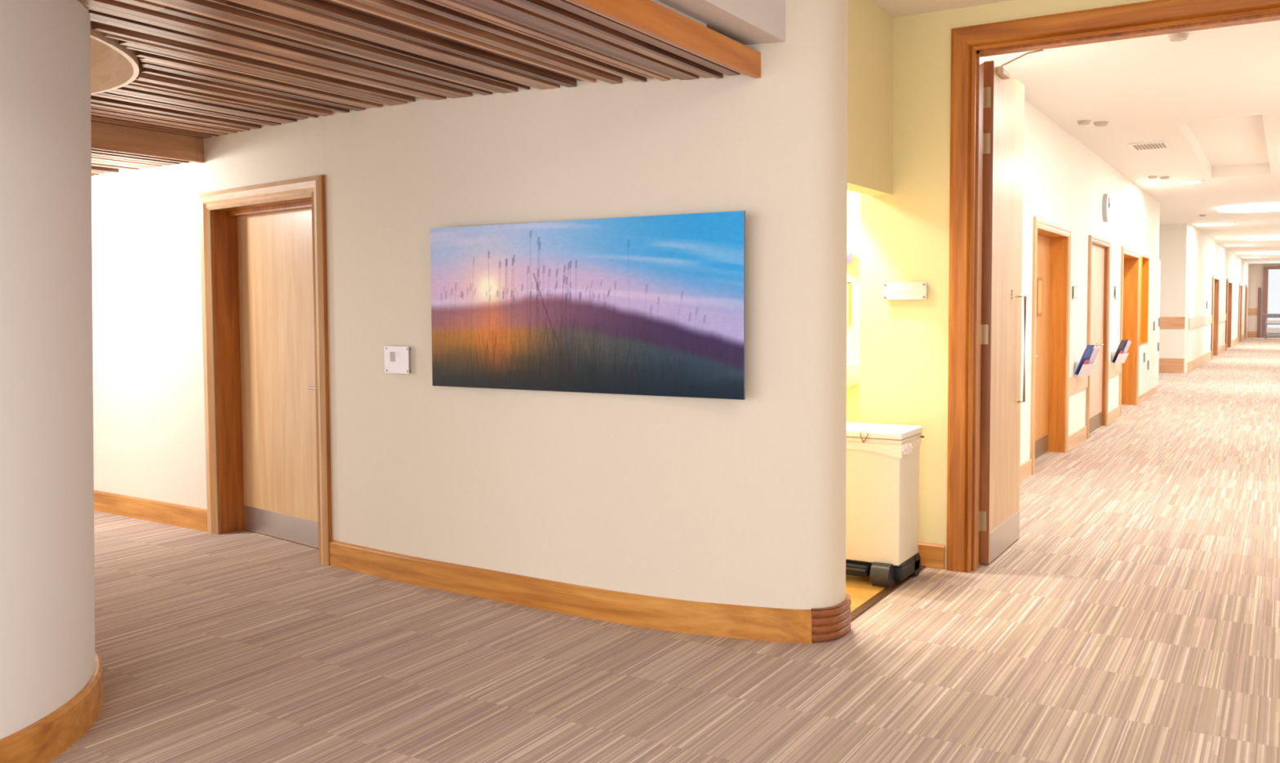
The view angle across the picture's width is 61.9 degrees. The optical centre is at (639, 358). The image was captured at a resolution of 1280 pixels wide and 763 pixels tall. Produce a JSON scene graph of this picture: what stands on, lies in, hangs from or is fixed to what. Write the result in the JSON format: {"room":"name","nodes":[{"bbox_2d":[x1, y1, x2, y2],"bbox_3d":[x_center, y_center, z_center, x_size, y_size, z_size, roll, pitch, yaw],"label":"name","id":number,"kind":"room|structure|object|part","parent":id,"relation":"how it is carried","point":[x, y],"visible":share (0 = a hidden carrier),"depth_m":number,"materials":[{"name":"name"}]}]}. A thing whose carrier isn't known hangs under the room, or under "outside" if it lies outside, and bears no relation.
{"room":"hospital interior","nodes":[
{"label":"hospital interior","id":0,"kind":"room"},
{"bbox_2d":[0,0,95,739],"bbox_3d":[-2.817,-0.219,3.459,1.909,3.030,1.890,1,3,31],"label":"wall column","id":1,"kind":"structure","parent":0,"point":[47,656],"depth_m":3.40,"materials":[{"name":"paint"}]},
{"bbox_2d":[0,651,102,762],"bbox_3d":[-2.843,1.224,3.529,1.904,0.140,1.904,1,3,31],"label":"baseboard","id":2,"kind":"structure","parent":1,"relation":"attached to","point":[49,737],"depth_m":3.48,"materials":[{"name":"brown wood"}]},
{"bbox_2d":[91,121,204,176],"bbox_3d":[-5.779,-1.282,5.216,3.454,0.247,6.206,1,3,31],"label":"ceiling panel","id":3,"kind":"object","parent":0,"point":[114,148],"visible":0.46,"depth_m":6.58,"materials":[{"name":"brown wood"}]},
{"bbox_2d":[91,0,848,609],"bbox_3d":[-2.493,-0.382,6.733,7.959,3.030,0.543,2,3,34],"label":"wall","id":4,"kind":"structure","parent":0,"point":[710,500],"depth_m":5.05,"materials":[{"name":"paint"}]},
{"bbox_2d":[93,489,207,532],"bbox_3d":[-4.296,1.014,7.963,3.635,0.142,0.025,2,3,34],"label":"baseboard","id":5,"kind":"structure","parent":4,"relation":"attached to","point":[177,515],"depth_m":7.29,"materials":[{"name":"brown wood"}]},
{"bbox_2d":[199,174,332,565],"bbox_3d":[-2.211,0.048,6.509,1.392,2.190,0.267,2,4,41],"label":"door","id":6,"kind":"structure","parent":4,"relation":"in","point":[264,273],"depth_m":6.70,"materials":[{"name":"brown wood"}]},
{"bbox_3d":[-2.153,1.051,6.608,1.150,0.153,0.003,2,4,41],"label":"kick plate","id":7,"kind":"part","parent":6,"relation":"part of","materials":[{"name":"metal"}]},
{"bbox_3d":[-1.889,0.173,6.288,0.156,0.052,0.068,2,4,41],"label":"handle","id":8,"kind":"part","parent":6,"relation":"part of","materials":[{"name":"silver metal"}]},
{"bbox_2d":[384,346,411,373],"bbox_3d":[-1.271,0.005,5.597,0.185,0.143,0.030,2,3,35],"label":"wall sign","id":9,"kind":"object","parent":4,"relation":"attached to","point":[396,357],"visible":1,"depth_m":5.59,"materials":[{"name":"plastic"}]},
{"bbox_2d":[328,540,811,644],"bbox_3d":[-0.542,1.127,5.240,2.879,0.142,0.173,1,3,30],"label":"baseboard","id":10,"kind":"structure","parent":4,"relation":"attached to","point":[705,619],"depth_m":4.98,"materials":[{"name":"brown wood"}]},
{"bbox_2d":[430,210,745,399],"bbox_3d":[-0.300,-0.242,4.929,1.739,0.791,0.030,1,3,31],"label":"landscape picture","id":11,"kind":"object","parent":4,"relation":"attached to","point":[654,305],"visible":1,"depth_m":4.85,"materials":[{"name":"multicoloured fabric"}]},
{"bbox_3d":[-0.304,-0.241,4.922,1.739,0.791,0.014,1,3,31],"label":"panel","id":12,"kind":"part","parent":11,"relation":"part of","materials":[{"name":"black"}]},
{"bbox_2d":[811,593,851,642],"bbox_3d":[0.858,1.141,4.737,0.151,0.148,0.382,1,3,17],"label":"baseboard","id":13,"kind":"structure","parent":4,"relation":"attached to","point":[831,623],"depth_m":4.60,"materials":[{"name":"brown wood"}]},
{"bbox_2d":[849,565,925,622],"bbox_3d":[1.228,1.178,5.362,0.045,0.008,1.280,1,3,31],"label":"trim","id":14,"kind":"structure","parent":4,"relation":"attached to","point":[884,593],"depth_m":5.25,"materials":[{"name":"brown wood"}]},
{"bbox_2d":[48,337,1279,762],"bbox_3d":[12.547,0.202,25.069,14.600,0.104,64.200,1,3,31],"label":"floor","id":15,"kind":"structure","parent":0,"point":[1132,615],"depth_m":4.46,"materials":[{"name":"carpet"}]},
{"bbox_2d":[845,422,924,587],"bbox_3d":[1.169,0.761,5.710,0.630,0.803,0.424,1,3,31],"label":"pedal bin","id":16,"kind":"object","parent":15,"relation":"on","point":[882,482],"visible":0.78,"depth_m":5.53,"materials":[{"name":"plastic"}]},
{"bbox_3d":[1.187,1.081,5.769,0.569,0.073,0.310,1,3,31],"label":"frame","id":17,"kind":"part","parent":16,"relation":"part of","materials":[{"name":"black plastic"}]},
{"bbox_3d":[1.169,0.381,5.724,0.599,0.038,0.366,1,3,31],"label":"lid","id":18,"kind":"part","parent":16,"relation":"part of","materials":[{"name":"plastic"}]},
{"bbox_2d":[946,0,1279,573],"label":"door","id":19,"kind":"structure","parent":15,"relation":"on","point":[987,102],"depth_m":5.77,"materials":[{"name":"brown wood"}]},
{"bbox_3d":[2.147,1.037,6.269,0.003,0.166,0.756,1,3,31],"label":"kick plate","id":20,"kind":"part","parent":19,"relation":"part of","materials":[{"name":"metal"}]},
{"bbox_3d":[2.318,-0.059,6.467,0.043,0.656,0.016,1,3,31],"label":"pull handle","id":21,"kind":"part","parent":19,"relation":"part of","materials":[{"name":"silver metal"}]},
{"bbox_2d":[1262,312,1279,338],"bbox_3d":[25.661,-1.348,43.255,0.794,1.073,0.560,1,3,31],"label":"trolley","id":22,"kind":"object","parent":15,"relation":"on","point":[1267,315],"visible":1,"depth_m":43.07,"materials":[{"name":"silver metal"}]},
{"bbox_2d":[1265,313,1279,317],"bbox_3d":[25.707,-1.749,43.205,0.660,0.160,0.500,1,3,31],"label":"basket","id":23,"kind":"object","parent":22,"relation":"on","point":[1267,315],"depth_m":43.03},
{"bbox_2d":[1266,327,1279,333],"bbox_3d":[25.702,-1.156,43.240,0.520,0.220,0.400,1,3,31],"label":"linens","id":24,"kind":"object","parent":22,"relation":"on","point":[1269,330],"visible":1,"depth_m":43.10,"materials":[{"name":"white fabric"}]},
{"bbox_2d":[1266,320,1279,324],"bbox_3d":[25.700,-1.498,43.223,0.520,0.145,0.400,1,3,31],"label":"linens","id":25,"kind":"object","parent":22,"relation":"on","point":[1268,322],"visible":1,"depth_m":43.10,"materials":[{"name":"white fabric"}]},
{"bbox_2d":[846,190,860,422],"bbox_3d":[0.931,-0.226,7.567,2.320,2.600,0.100,1,3,31],"label":"wall","id":26,"kind":"structure","parent":0,"point":[853,331],"depth_m":7.19,"materials":[{"name":"beige paint"}]},
{"bbox_2d":[846,282,850,324],"bbox_3d":[1.275,-0.378,7.280,0.330,0.287,0.020,1,3,31],"label":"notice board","id":27,"kind":"object","parent":26,"relation":"attached to","point":[848,284],"visible":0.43,"depth_m":7.19,"materials":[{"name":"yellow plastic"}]},
{"bbox_2d":[847,247,853,264],"bbox_3d":[1.370,-0.681,7.153,0.124,0.140,0.112,1,3,31],"label":"wall dispenser","id":28,"kind":"object","parent":26,"relation":"attached to","point":[850,254],"visible":0.22,"depth_m":7.11,"materials":[{"name":"white plastic"}]},
{"bbox_2d":[846,363,859,388],"bbox_3d":[1.302,0.036,7.186,0.400,0.330,0.190,1,3,31],"label":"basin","id":29,"kind":"object","parent":26,"relation":"attached to","point":[852,369],"visible":0.13,"depth_m":7.11,"materials":[{"name":"white ceramic"}]},
{"bbox_2d":[869,0,1011,17],"bbox_3d":[-1.532,-1.714,1.840,14.600,0.100,10.100,1,3,31],"label":"ceiling","id":30,"kind":"structure","parent":0,"point":[895,8],"depth_m":5.63,"materials":[{"name":"paint"}]},
{"bbox_2d":[76,0,760,137],"bbox_3d":[-2.844,-1.424,3.310,4.483,0.620,6.017,1,3,31],"label":"ceiling panel","id":31,"kind":"object","parent":30,"relation":"attached to","point":[199,68],"visible":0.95,"depth_m":4.29,"materials":[{"name":"brown wood"}]},
{"bbox_2d":[657,0,785,44],"bbox_3d":[-1.094,-1.445,2.125,0.463,0.470,5.816,1,3,31],"label":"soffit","id":32,"kind":"structure","parent":30,"relation":"attached to","point":[746,22],"depth_m":4.24,"materials":[{"name":"paint"}]},
{"bbox_2d":[650,0,706,26],"bbox_3d":[-1.159,-1.188,1.921,0.055,0.027,5.380,1,3,31],"label":"soffit","id":33,"kind":"structure","parent":32,"relation":"attached to","point":[654,1],"depth_m":4.01,"materials":[{"name":"paint"}]},
{"bbox_2d":[847,0,1159,464],"bbox_3d":[4.596,-0.678,11.265,0.160,3.100,14.940,1,3,31],"label":"wall","id":34,"kind":"structure","parent":0,"point":[1065,183],"depth_m":9.36,"materials":[{"name":"paint"}]},
{"bbox_2d":[918,542,945,569],"bbox_3d":[1.460,1.083,5.979,0.491,0.134,0.018,1,3,31],"label":"baseboard","id":35,"kind":"structure","parent":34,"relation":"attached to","point":[931,555],"depth_m":5.88,"materials":[{"name":"brown wood"}]},
{"bbox_2d":[1019,458,1031,483],"bbox_3d":[2.423,0.996,7.587,0.018,0.140,3.425,1,3,31],"label":"baseboard","id":36,"kind":"structure","parent":34,"relation":"attached to","point":[1025,468],"depth_m":8.84,"materials":[{"name":"brown wood"}]},
{"bbox_2d":[1030,216,1071,475],"bbox_3d":[3.670,-0.145,9.789,0.235,2.190,1.690,1,3,31],"label":"door","id":37,"kind":"structure","parent":34,"relation":"in","point":[1051,242],"depth_m":10.37,"materials":[{"name":"brown wood"}]},
{"bbox_3d":[3.740,-0.580,9.975,0.002,0.300,0.160,1,3,31],"label":"vision pane","id":38,"kind":"part","parent":37,"relation":"part of","materials":[{"name":"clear glass"}]},
{"bbox_3d":[3.735,-0.580,9.979,0.010,0.360,0.220,1,3,31],"label":"vision frame","id":39,"kind":"part","parent":37,"relation":"part of","materials":[{"name":"brown wood"}]},
{"bbox_3d":[3.628,0.858,9.867,0.003,0.160,1.480,1,3,31],"label":"kick plate","id":40,"kind":"part","parent":37,"relation":"part of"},
{"bbox_2d":[1071,285,1077,298],"bbox_3d":[4.359,-0.669,10.695,0.028,0.130,0.170,1,3,31],"label":"wall sign","id":41,"kind":"object","parent":34,"relation":"attached to","point":[1075,287],"visible":1,"depth_m":10.68,"materials":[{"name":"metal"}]},
{"bbox_2d":[1067,426,1087,451],"bbox_3d":[4.510,0.817,11.012,0.018,0.140,1.155,1,3,31],"label":"baseboard","id":42,"kind":"structure","parent":34,"relation":"attached to","point":[1079,436],"depth_m":10.98,"materials":[{"name":"brown wood"}]},
{"bbox_2d":[1068,375,1088,395],"bbox_3d":[4.508,0.250,10.983,0.022,0.165,1.155,1,3,31],"label":"rail","id":43,"kind":"object","parent":34,"relation":"attached to","point":[1077,384],"visible":0.79,"depth_m":10.92,"materials":[{"name":"beige wood"}]},
{"bbox_2d":[1073,348,1095,376],"bbox_3d":[4.498,0.034,10.822,0.240,0.280,0.168,-3,4,-39],"label":"holder","id":44,"kind":"object","parent":34,"relation":"attached to","point":[1086,370],"visible":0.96,"depth_m":10.79,"materials":[{"name":"white plastic"}]},
{"bbox_2d":[1074,344,1094,374],"bbox_3d":[4.479,0.006,10.747,0.130,0.300,0.138,-3,4,-39],"label":"booklet","id":45,"kind":"object","parent":44,"relation":"in","point":[1089,348],"visible":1,"depth_m":10.73,"materials":[{"name":"blue paper"}]},
{"bbox_2d":[1078,360,1090,373],"bbox_3d":[4.487,0.087,10.774,0.100,0.154,0.073,-3,4,-39],"label":"booklet","id":46,"kind":"object","parent":44,"relation":"in","point":[1086,362],"visible":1,"depth_m":10.74,"materials":[{"name":"paper"}]},
{"bbox_2d":[1088,347,1100,364],"bbox_3d":[4.583,0.020,10.826,0.110,0.273,0.126,-3,4,-39],"label":"booklet","id":47,"kind":"object","parent":44,"relation":"in","point":[1095,351],"visible":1,"depth_m":10.80,"materials":[{"name":"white paper"}]},
{"bbox_2d":[1085,235,1111,438],"bbox_3d":[5.164,-0.267,12.113,0.126,2.190,1.460,1,3,31],"label":"door","id":48,"kind":"structure","parent":34,"relation":"in","point":[1099,249],"depth_m":12.35,"materials":[{"name":"brown wood"}]},
{"bbox_3d":[5.168,0.737,12.163,0.003,0.160,1.290,1,3,31],"label":"kick plate","id":49,"kind":"part","parent":48,"relation":"part of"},
{"bbox_2d":[1102,193,1110,222],"bbox_3d":[5.394,-1.746,12.329,0.055,0.330,0.330,1,3,31],"label":"wall clock","id":50,"kind":"object","parent":34,"relation":"attached to","point":[1106,199],"visible":1,"depth_m":12.24,"materials":[{"name":"white plastic"}]},
{"bbox_2d":[1107,405,1119,424],"bbox_3d":[5.881,0.699,13.262,0.018,0.140,1.120,1,3,31],"label":"baseboard","id":51,"kind":"structure","parent":34,"relation":"attached to","point":[1113,414],"depth_m":13.26,"materials":[{"name":"brown wood"}]},
{"bbox_2d":[1108,361,1120,377],"bbox_3d":[5.880,0.117,13.233,0.022,0.185,1.120,1,3,31],"label":"rail","id":52,"kind":"object","parent":34,"relation":"attached to","point":[1114,370],"visible":0.79,"depth_m":13.15,"materials":[{"name":"beige wood"}]},
{"bbox_2d":[1114,285,1119,297],"bbox_3d":[5.934,-0.834,13.279,0.028,0.150,0.260,1,3,31],"label":"wall sign","id":53,"kind":"object","parent":34,"relation":"attached to","point":[1116,286],"visible":1,"depth_m":13.26,"materials":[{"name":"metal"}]},
{"bbox_2d":[1111,340,1130,364],"bbox_3d":[5.870,-0.084,13.074,0.240,0.280,0.168,-3,4,-39],"label":"holder","id":54,"kind":"object","parent":34,"relation":"attached to","point":[1122,357],"visible":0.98,"depth_m":13.05,"materials":[{"name":"white plastic"}]},
{"bbox_2d":[1111,339,1128,362],"bbox_3d":[5.856,-0.099,13.011,0.150,0.273,0.126,-3,4,-39],"label":"booklet","id":55,"kind":"object","parent":54,"relation":"in","point":[1123,342],"visible":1,"depth_m":12.99,"materials":[{"name":"black paper"}]},
{"bbox_2d":[1123,342,1131,353],"bbox_3d":[5.944,-0.084,13.078,0.100,0.245,0.114,-3,4,-39],"label":"booklet","id":56,"kind":"object","parent":54,"relation":"in","point":[1128,344],"visible":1,"depth_m":13.05,"materials":[{"name":"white paper"}]},
{"bbox_2d":[1118,246,1140,416],"bbox_3d":[6.557,-0.395,14.563,0.275,2.190,1.860,1,3,31],"label":"door","id":57,"kind":"structure","parent":34,"relation":"in","point":[1130,258],"depth_m":15.25,"materials":[{"name":"brown wood"}]},
{"bbox_2d":[1138,344,1145,396],"bbox_3d":[7.392,0.169,15.690,0.055,0.745,0.400,1,3,31],"label":"cabinet","id":58,"kind":"object","parent":34,"relation":"attached to","point":[1141,353],"visible":0.99,"depth_m":15.56,"materials":[{"name":"laminate"}]},
{"bbox_3d":[7.392,0.169,15.690,0.012,0.705,0.370,1,3,31],"label":"door panel","id":59,"kind":"part","parent":58,"relation":"part of","materials":[{"name":"laminate"}]},
{"bbox_2d":[1138,255,1149,345],"bbox_3d":[7.174,-0.867,15.862,0.580,1.300,1.360,1,3,31],"label":"window","id":60,"kind":"structure","parent":34,"relation":"in","point":[1144,261],"depth_m":16.22,"materials":[{"name":"orange laminate"}]},
{"bbox_2d":[1142,343,1149,394],"bbox_3d":[7.620,0.149,16.065,0.055,0.745,0.440,1,3,31],"label":"cabinet","id":61,"kind":"object","parent":34,"relation":"attached to","point":[1146,346],"visible":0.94,"depth_m":16.06,"materials":[{"name":"laminate"}]},
{"bbox_2d":[1137,386,1157,404],"bbox_3d":[7.862,0.549,16.514,0.018,0.100,2.700,1,3,31],"label":"baseboard","id":62,"kind":"structure","parent":34,"relation":"attached to","point":[1150,393],"depth_m":16.38,"materials":[{"name":"brown wood"}]},
{"bbox_2d":[1146,256,1155,391],"bbox_3d":[7.944,-0.541,16.570,0.055,2.070,0.740,1,3,31],"label":"cabinet","id":63,"kind":"object","parent":34,"relation":"attached to","point":[1151,323],"visible":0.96,"depth_m":16.50,"materials":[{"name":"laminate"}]},
{"bbox_2d":[1152,258,1160,388],"bbox_3d":[8.355,-0.576,17.244,0.055,2.070,0.760,1,3,31],"label":"cabinet","id":64,"kind":"object","parent":34,"relation":"attached to","point":[1157,263],"visible":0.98,"depth_m":17.20,"materials":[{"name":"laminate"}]},
{"bbox_2d":[859,0,1153,568],"bbox_3d":[4.310,-0.298,4.266,7.081,3.030,0.145,1,3,31],"label":"wall","id":65,"kind":"structure","parent":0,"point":[904,234],"depth_m":5.86,"materials":[{"name":"beige paint"}]},
{"bbox_2d":[883,281,926,299],"bbox_3d":[1.464,-0.375,5.892,0.244,0.096,0.032,1,3,31],"label":"wall sign","id":66,"kind":"object","parent":65,"relation":"attached to","point":[891,291],"visible":1,"depth_m":5.88,"materials":[{"name":"plastic"}]},
{"bbox_2d":[983,20,1279,264],"bbox_3d":[14.559,-3.168,27.280,5.800,0.204,50.035,1,3,31],"label":"ceiling","id":67,"kind":"structure","parent":0,"point":[1144,85],"depth_m":9.22,"materials":[{"name":"white paint"}]},
{"bbox_2d":[1076,120,1108,126],"bbox_3d":[4.098,-2.133,9.655,0.324,0.030,0.129,-1,3,-21],"label":"ceiling sensor","id":68,"kind":"object","parent":67,"relation":"attached to","point":[1102,123],"visible":1,"depth_m":9.63,"materials":[{"name":"white plastic"}]},
{"bbox_2d":[1127,140,1172,151],"bbox_3d":[5.312,-2.217,11.112,0.380,0.018,0.480,1,3,31],"label":"ceiling vent","id":69,"kind":"object","parent":67,"relation":"in","point":[1158,144],"visible":1,"depth_m":11.05,"materials":[{"name":"white plastic"}]},
{"bbox_2d":[1147,175,1169,179],"bbox_3d":[6.731,-2.353,13.842,0.324,0.030,0.129,-1,3,-21],"label":"ceiling sensor","id":70,"kind":"object","parent":67,"relation":"attached to","point":[1150,176],"visible":1,"depth_m":13.82,"materials":[{"name":"white plastic"}]},
{"bbox_2d":[1167,32,1189,41],"bbox_3d":[3.308,-1.977,6.555,0.120,0.030,0.120,1,3,31],"label":"ceiling sensor","id":71,"kind":"object","parent":67,"relation":"attached to","point":[1177,37],"visible":0.97,"depth_m":6.52,"materials":[{"name":"white plastic"}]},
{"bbox_2d":[1177,180,1203,183],"bbox_3d":[7.448,-2.393,14.443,0.320,0.016,0.320,1,3,31],"label":"recessed light","id":72,"kind":"object","parent":67,"relation":"in","point":[1184,181],"visible":1,"depth_m":14.40,"materials":[{"name":"white plastic"}]},
{"bbox_2d":[1217,222,1235,224],"bbox_3d":[12.109,-2.790,22.015,0.320,0.016,0.320,1,3,31],"label":"recessed light","id":73,"kind":"object","parent":67,"relation":"in","point":[1220,223],"visible":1,"depth_m":21.97,"materials":[{"name":"white plastic"}]},
{"bbox_2d":[1217,203,1279,213],"bbox_3d":[10.584,-2.578,18.207,1.280,0.050,1.280,1,3,31],"label":"lamp","id":74,"kind":"object","parent":67,"relation":"attached to","point":[1262,207],"visible":1,"depth_m":18.06,"materials":[{"name":"white plastic"}]},
{"bbox_2d":[1241,235,1279,240],"bbox_3d":[15.730,-3.018,26.595,1.280,0.050,1.280,1,3,31],"label":"lamp","id":75,"kind":"object","parent":67,"relation":"attached to","point":[1258,237],"visible":1,"depth_m":26.49,"materials":[{"name":"white plastic"}]},
{"bbox_2d":[1253,251,1279,254],"bbox_3d":[20.686,-3.442,34.689,1.280,0.050,1.280,1,3,31],"label":"lamp","id":76,"kind":"object","parent":67,"relation":"attached to","point":[1271,252],"visible":1,"depth_m":34.44,"materials":[{"name":"white plastic"}]},
{"bbox_2d":[1159,223,1248,373],"bbox_3d":[17.332,-1.883,34.411,2.902,3.100,27.132,1,3,32],"label":"wall","id":77,"kind":"structure","parent":0,"point":[1189,259],"depth_m":22.93,"materials":[{"name":"paint"}]},
{"bbox_2d":[1158,358,1184,373],"bbox_3d":[10.697,0.132,22.659,1.540,0.300,0.030,1,3,31],"label":"baseboard","id":78,"kind":"structure","parent":77,"relation":"attached to","point":[1166,365],"depth_m":22.37,"materials":[{"name":"brown wood"}]},
{"bbox_2d":[1159,316,1185,328],"bbox_3d":[10.692,-0.767,22.615,1.540,0.240,0.030,1,3,31],"label":"rail","id":79,"kind":"object","parent":77,"relation":"attached to","point":[1167,322],"visible":0.36,"depth_m":22.32,"materials":[{"name":"brown wood"}]},
{"bbox_2d":[1187,351,1211,373],"bbox_3d":[13.139,0.044,24.988,0.020,0.220,6.391,1,3,32],"label":"baseboard","id":80,"kind":"structure","parent":77,"relation":"attached to","point":[1197,362],"depth_m":24.40,"materials":[{"name":"brown wood"}]},
{"bbox_2d":[1188,315,1212,328],"bbox_3d":[13.133,-0.885,24.942,0.020,0.220,6.391,1,3,32],"label":"rail","id":81,"kind":"object","parent":77,"relation":"attached to","point":[1196,322],"visible":1,"depth_m":24.35,"materials":[{"name":"beige wood"}]},
{"bbox_2d":[1210,274,1219,359],"bbox_3d":[15.394,-1.142,28.715,0.215,2.200,2.500,1,3,31],"label":"door","id":82,"kind":"structure","parent":77,"relation":"in","point":[1215,279],"depth_m":29.65,"materials":[{"name":"brown wood"}]},
{"bbox_2d":[1217,343,1226,355],"bbox_3d":[17.028,-0.283,31.222,0.020,0.220,3.480,1,3,32],"label":"baseboard","id":83,"kind":"structure","parent":77,"relation":"attached to","point":[1222,348],"depth_m":31.06,"materials":[{"name":"brown wood"}]},
{"bbox_2d":[1218,313,1226,322],"bbox_3d":[17.023,-1.212,31.177,0.020,0.220,3.480,1,3,32],"label":"rail","id":84,"kind":"object","parent":77,"relation":"attached to","point":[1222,317],"visible":1,"depth_m":31.05,"materials":[{"name":"beige wood"}]},
{"bbox_2d":[1225,279,1232,351],"bbox_3d":[18.620,-1.413,33.886,0.215,2.200,2.900,1,3,31],"label":"door","id":85,"kind":"structure","parent":77,"relation":"in","point":[1229,283],"depth_m":34.99,"materials":[{"name":"brown wood"}]},
{"bbox_2d":[1231,337,1238,347],"bbox_3d":[20.624,-0.585,36.986,0.020,0.220,4.480,1,3,32],"label":"baseboard","id":86,"kind":"structure","parent":77,"relation":"attached to","point":[1235,341],"depth_m":36.77,"materials":[{"name":"brown wood"}]},
{"bbox_2d":[1238,282,1242,342],"bbox_3d":[22.242,-1.718,39.692,0.215,2.200,2.000,1,3,31],"label":"door","id":87,"kind":"structure","parent":77,"relation":"in","point":[1240,304],"depth_m":40.38,"materials":[{"name":"brown wood"}]},
{"bbox_2d":[1244,284,1248,339],"bbox_3d":[24.595,-1.916,43.464,0.215,2.200,1.500,1,3,31],"label":"door","id":88,"kind":"structure","parent":77,"relation":"in","point":[1246,286],"depth_m":42.90,"materials":[{"name":"brown wood"}]},
{"bbox_2d":[1247,263,1279,337],"bbox_3d":[26.601,-2.438,44.705,3.300,3.100,0.150,1,3,31],"label":"wall","id":89,"kind":"structure","parent":0,"point":[1255,271],"depth_m":45.00,"materials":[{"name":"paint"}]},
{"bbox_2d":[1247,331,1257,337],"bbox_3d":[25.895,-1.032,45.103,0.340,0.260,0.030,1,3,31],"label":"baseboard","id":90,"kind":"structure","parent":89,"relation":"attached to","point":[1251,334],"depth_m":45.09,"materials":[{"name":"brown wood"}]},
{"bbox_2d":[1248,266,1279,337],"bbox_3d":[26.774,-2.360,44.416,2.500,2.970,0.230,1,3,31],"label":"window","id":91,"kind":"structure","parent":89,"relation":"in","point":[1271,291],"depth_m":44.68,"materials":[{"name":"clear glass"}]},
{"bbox_3d":[27.131,-2.303,44.331,1.800,2.860,0.010,1,3,31],"label":"glass","id":92,"kind":"part","parent":91,"relation":"part of","materials":[{"name":"glass"}]}
]}

